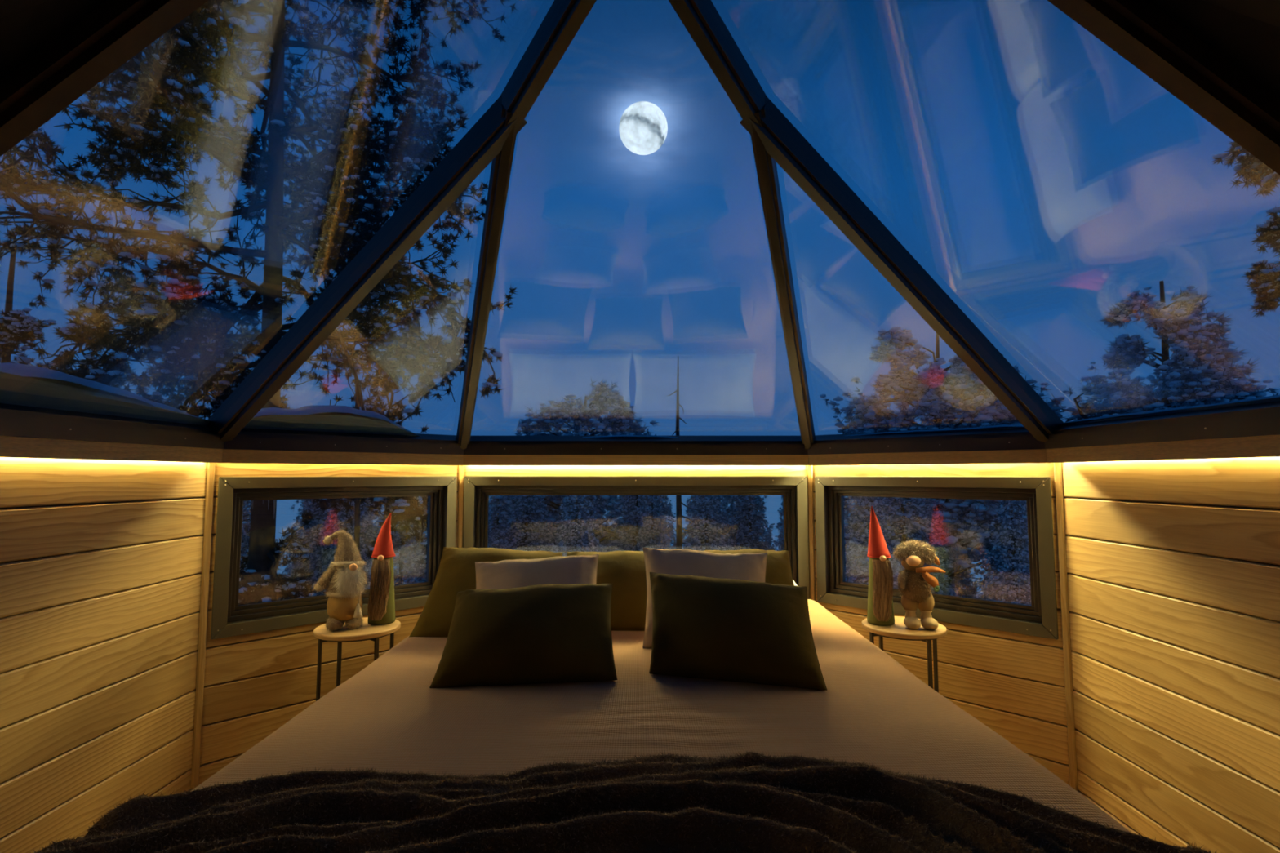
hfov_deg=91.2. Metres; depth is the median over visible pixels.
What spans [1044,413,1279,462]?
trim
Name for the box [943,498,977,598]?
spruce
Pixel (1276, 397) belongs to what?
snow drift
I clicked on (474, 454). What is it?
ledge
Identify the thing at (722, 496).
spruce
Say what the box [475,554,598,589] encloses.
cushion
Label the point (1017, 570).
spruce
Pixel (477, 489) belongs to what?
window
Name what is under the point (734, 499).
spruce
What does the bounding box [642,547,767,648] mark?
cushion
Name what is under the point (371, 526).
spruce
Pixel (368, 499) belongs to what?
spruce
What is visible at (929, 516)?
spruce
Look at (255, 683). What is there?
wall
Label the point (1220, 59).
roof frame
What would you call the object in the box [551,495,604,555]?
spruce
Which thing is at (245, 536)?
spruce
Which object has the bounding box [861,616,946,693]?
side table
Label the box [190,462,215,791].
trim
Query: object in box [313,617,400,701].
side table
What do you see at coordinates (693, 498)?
spruce
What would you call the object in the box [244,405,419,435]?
snow drift
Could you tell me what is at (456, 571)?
cushion
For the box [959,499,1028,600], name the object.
spruce
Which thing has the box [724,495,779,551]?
spruce
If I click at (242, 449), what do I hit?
trim
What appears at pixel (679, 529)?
spruce
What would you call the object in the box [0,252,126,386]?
pine tree
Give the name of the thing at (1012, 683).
wall
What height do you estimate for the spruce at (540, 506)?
6.315 m
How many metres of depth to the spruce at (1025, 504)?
13.74 m
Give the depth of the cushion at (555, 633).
1.65 m
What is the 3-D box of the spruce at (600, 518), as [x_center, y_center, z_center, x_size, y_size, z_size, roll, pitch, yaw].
[-2.089,5.148,29.664,3.405,7.013,3.297,4,-6,-41]
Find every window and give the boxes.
[210,475,457,639]
[462,475,809,599]
[814,475,1058,639]
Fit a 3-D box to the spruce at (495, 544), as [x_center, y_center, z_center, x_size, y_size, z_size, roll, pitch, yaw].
[-3.779,2.993,14.554,1.653,3.793,1.793,1,-5,-17]
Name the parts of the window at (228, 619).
frame rail, frame rail, sash, frame rail, frame rail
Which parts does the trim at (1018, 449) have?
roof sill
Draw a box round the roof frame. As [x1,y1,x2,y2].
[0,0,1279,449]
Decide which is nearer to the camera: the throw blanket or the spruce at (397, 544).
the throw blanket
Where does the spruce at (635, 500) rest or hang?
on the ground
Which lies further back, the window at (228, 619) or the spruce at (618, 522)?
the spruce at (618, 522)
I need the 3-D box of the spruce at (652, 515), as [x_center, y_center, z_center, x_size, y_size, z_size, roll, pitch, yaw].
[0.326,3.445,17.341,1.730,4.348,1.595,1,-5,-16]
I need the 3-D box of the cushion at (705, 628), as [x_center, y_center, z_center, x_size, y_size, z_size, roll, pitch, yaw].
[0.252,0.557,1.752,0.451,0.258,0.297,0,-4,0]
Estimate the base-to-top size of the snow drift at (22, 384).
0.151 m
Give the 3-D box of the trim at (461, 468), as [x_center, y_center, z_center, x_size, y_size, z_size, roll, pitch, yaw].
[-0.850,0.750,2.946,0.025,1.150,0.013,2,-5,-28]
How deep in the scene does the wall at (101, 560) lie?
1.80 m
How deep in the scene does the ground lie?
60.42 m
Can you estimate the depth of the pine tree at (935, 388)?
21.16 m
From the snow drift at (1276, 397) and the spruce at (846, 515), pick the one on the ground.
the spruce at (846, 515)
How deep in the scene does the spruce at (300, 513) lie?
28.06 m
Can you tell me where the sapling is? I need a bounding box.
[311,297,364,554]
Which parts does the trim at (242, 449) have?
roof sill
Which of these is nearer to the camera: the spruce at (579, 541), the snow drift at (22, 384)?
the snow drift at (22, 384)
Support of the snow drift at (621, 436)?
on the ledge at (474, 454)
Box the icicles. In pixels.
[273,499,275,519]
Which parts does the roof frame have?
roof panel, roof panel, roof panel, roof panel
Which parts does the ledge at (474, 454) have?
roof sill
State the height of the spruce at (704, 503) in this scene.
4.059 m
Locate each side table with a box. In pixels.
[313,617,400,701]
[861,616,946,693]
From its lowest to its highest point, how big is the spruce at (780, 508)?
6.896 m
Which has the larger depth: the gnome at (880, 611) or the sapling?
the sapling
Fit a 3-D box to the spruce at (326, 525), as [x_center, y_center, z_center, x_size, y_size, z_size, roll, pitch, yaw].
[-8.822,3.283,18.610,2.594,5.952,2.614,2,-5,-20]
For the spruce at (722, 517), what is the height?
5.417 m
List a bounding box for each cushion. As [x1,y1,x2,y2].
[408,546,563,637]
[429,583,617,688]
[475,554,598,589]
[566,550,646,631]
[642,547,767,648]
[648,572,827,690]
[697,548,794,586]
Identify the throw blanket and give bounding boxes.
[29,749,1222,852]
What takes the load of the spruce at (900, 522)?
on the ground
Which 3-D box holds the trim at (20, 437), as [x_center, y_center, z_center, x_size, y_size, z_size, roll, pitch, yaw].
[-1.607,0.020,1.457,0.217,0.100,1.790,0,-4,0]
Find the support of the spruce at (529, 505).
on the ground
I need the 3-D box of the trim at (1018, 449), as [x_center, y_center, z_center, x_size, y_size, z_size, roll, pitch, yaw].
[1.199,0.113,2.672,1.132,0.100,0.217,-4,-6,45]
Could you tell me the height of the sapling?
3.756 m
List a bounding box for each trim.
[0,414,223,462]
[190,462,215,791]
[222,435,463,465]
[457,465,464,547]
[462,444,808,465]
[807,465,815,600]
[808,435,1046,465]
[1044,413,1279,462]
[1053,462,1078,791]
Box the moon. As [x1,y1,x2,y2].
[618,101,667,155]
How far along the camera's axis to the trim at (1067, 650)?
2.23 m
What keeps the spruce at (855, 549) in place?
on the ground
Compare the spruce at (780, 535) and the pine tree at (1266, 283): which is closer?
the pine tree at (1266, 283)
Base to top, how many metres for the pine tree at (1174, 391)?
12.126 m
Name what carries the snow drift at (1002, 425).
on the trim at (1018, 449)
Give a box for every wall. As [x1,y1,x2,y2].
[0,457,207,852]
[198,462,458,785]
[462,465,809,586]
[812,462,1070,786]
[1061,457,1279,852]
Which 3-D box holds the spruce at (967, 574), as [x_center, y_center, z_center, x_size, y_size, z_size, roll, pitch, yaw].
[13.780,4.828,28.836,3.209,8.027,3.481,-1,-5,17]
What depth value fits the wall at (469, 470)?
2.99 m
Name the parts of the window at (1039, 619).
frame rail, frame rail, sash, frame rail, frame rail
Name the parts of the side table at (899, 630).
leg, leg, rim frame, leg, leg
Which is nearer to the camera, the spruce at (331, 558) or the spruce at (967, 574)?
the spruce at (331, 558)
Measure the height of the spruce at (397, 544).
7.774 m
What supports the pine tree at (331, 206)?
on the ground
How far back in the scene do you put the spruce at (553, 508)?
32.72 m
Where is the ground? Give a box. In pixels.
[968,592,994,600]
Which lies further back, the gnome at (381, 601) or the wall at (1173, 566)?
the gnome at (381, 601)
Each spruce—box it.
[239,500,281,600]
[281,498,328,592]
[286,498,337,595]
[297,498,373,597]
[320,497,370,594]
[342,498,373,562]
[351,497,383,586]
[366,497,426,586]
[400,496,428,583]
[488,495,512,548]
[488,498,502,548]
[499,495,553,551]
[504,495,554,551]
[550,507,565,547]
[551,495,602,556]
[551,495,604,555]
[587,495,612,551]
[604,495,656,551]
[611,495,664,551]
[634,495,667,551]
[643,495,675,549]
[665,355,698,549]
[682,495,715,549]
[682,495,735,551]
[690,495,733,550]
[713,495,735,548]
[718,495,770,550]
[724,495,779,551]
[774,495,783,551]
[775,501,783,550]
[843,496,864,582]
[844,496,901,588]
[879,497,950,595]
[895,497,959,595]
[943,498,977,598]
[949,500,976,596]
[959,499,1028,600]
[980,500,1031,605]
[997,500,1031,604]
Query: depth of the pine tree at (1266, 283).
10.41 m
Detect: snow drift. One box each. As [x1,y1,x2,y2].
[0,362,210,426]
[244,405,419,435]
[583,435,676,437]
[845,424,1024,435]
[1062,395,1279,426]
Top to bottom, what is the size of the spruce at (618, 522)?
5.802 m
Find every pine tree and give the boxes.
[0,0,518,605]
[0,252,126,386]
[494,378,674,551]
[819,326,1065,594]
[1057,280,1279,422]
[1211,140,1279,319]
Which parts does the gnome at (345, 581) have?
arm, coat trim, hat trim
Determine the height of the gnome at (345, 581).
0.388 m
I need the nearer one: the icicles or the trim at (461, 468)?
the icicles
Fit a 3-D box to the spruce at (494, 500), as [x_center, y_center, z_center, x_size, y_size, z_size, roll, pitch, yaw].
[-6.426,5.167,28.516,2.655,6.677,2.676,-1,-4,10]
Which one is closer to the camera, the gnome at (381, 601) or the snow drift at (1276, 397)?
the snow drift at (1276, 397)
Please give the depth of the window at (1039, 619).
2.52 m
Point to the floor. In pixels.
(1128, 828)
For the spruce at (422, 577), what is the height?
3.417 m
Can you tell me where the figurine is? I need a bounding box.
[892,538,945,630]
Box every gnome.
[314,529,368,631]
[367,512,395,625]
[866,506,894,626]
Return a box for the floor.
[188,790,1142,835]
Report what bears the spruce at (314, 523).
on the ground
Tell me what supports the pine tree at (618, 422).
on the ground
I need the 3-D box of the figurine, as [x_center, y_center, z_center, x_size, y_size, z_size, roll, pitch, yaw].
[1.058,0.599,2.403,0.164,0.340,0.152,2,-5,-29]
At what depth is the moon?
219.81 m
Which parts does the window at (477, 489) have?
frame rail, frame rail, sash, frame rail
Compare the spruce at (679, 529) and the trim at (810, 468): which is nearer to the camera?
the trim at (810, 468)
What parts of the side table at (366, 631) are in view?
leg, leg, rim frame, leg, leg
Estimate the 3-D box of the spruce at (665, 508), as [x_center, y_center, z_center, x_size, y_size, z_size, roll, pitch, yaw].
[0.770,4.806,29.137,3.150,7.148,3.174,-3,-6,39]

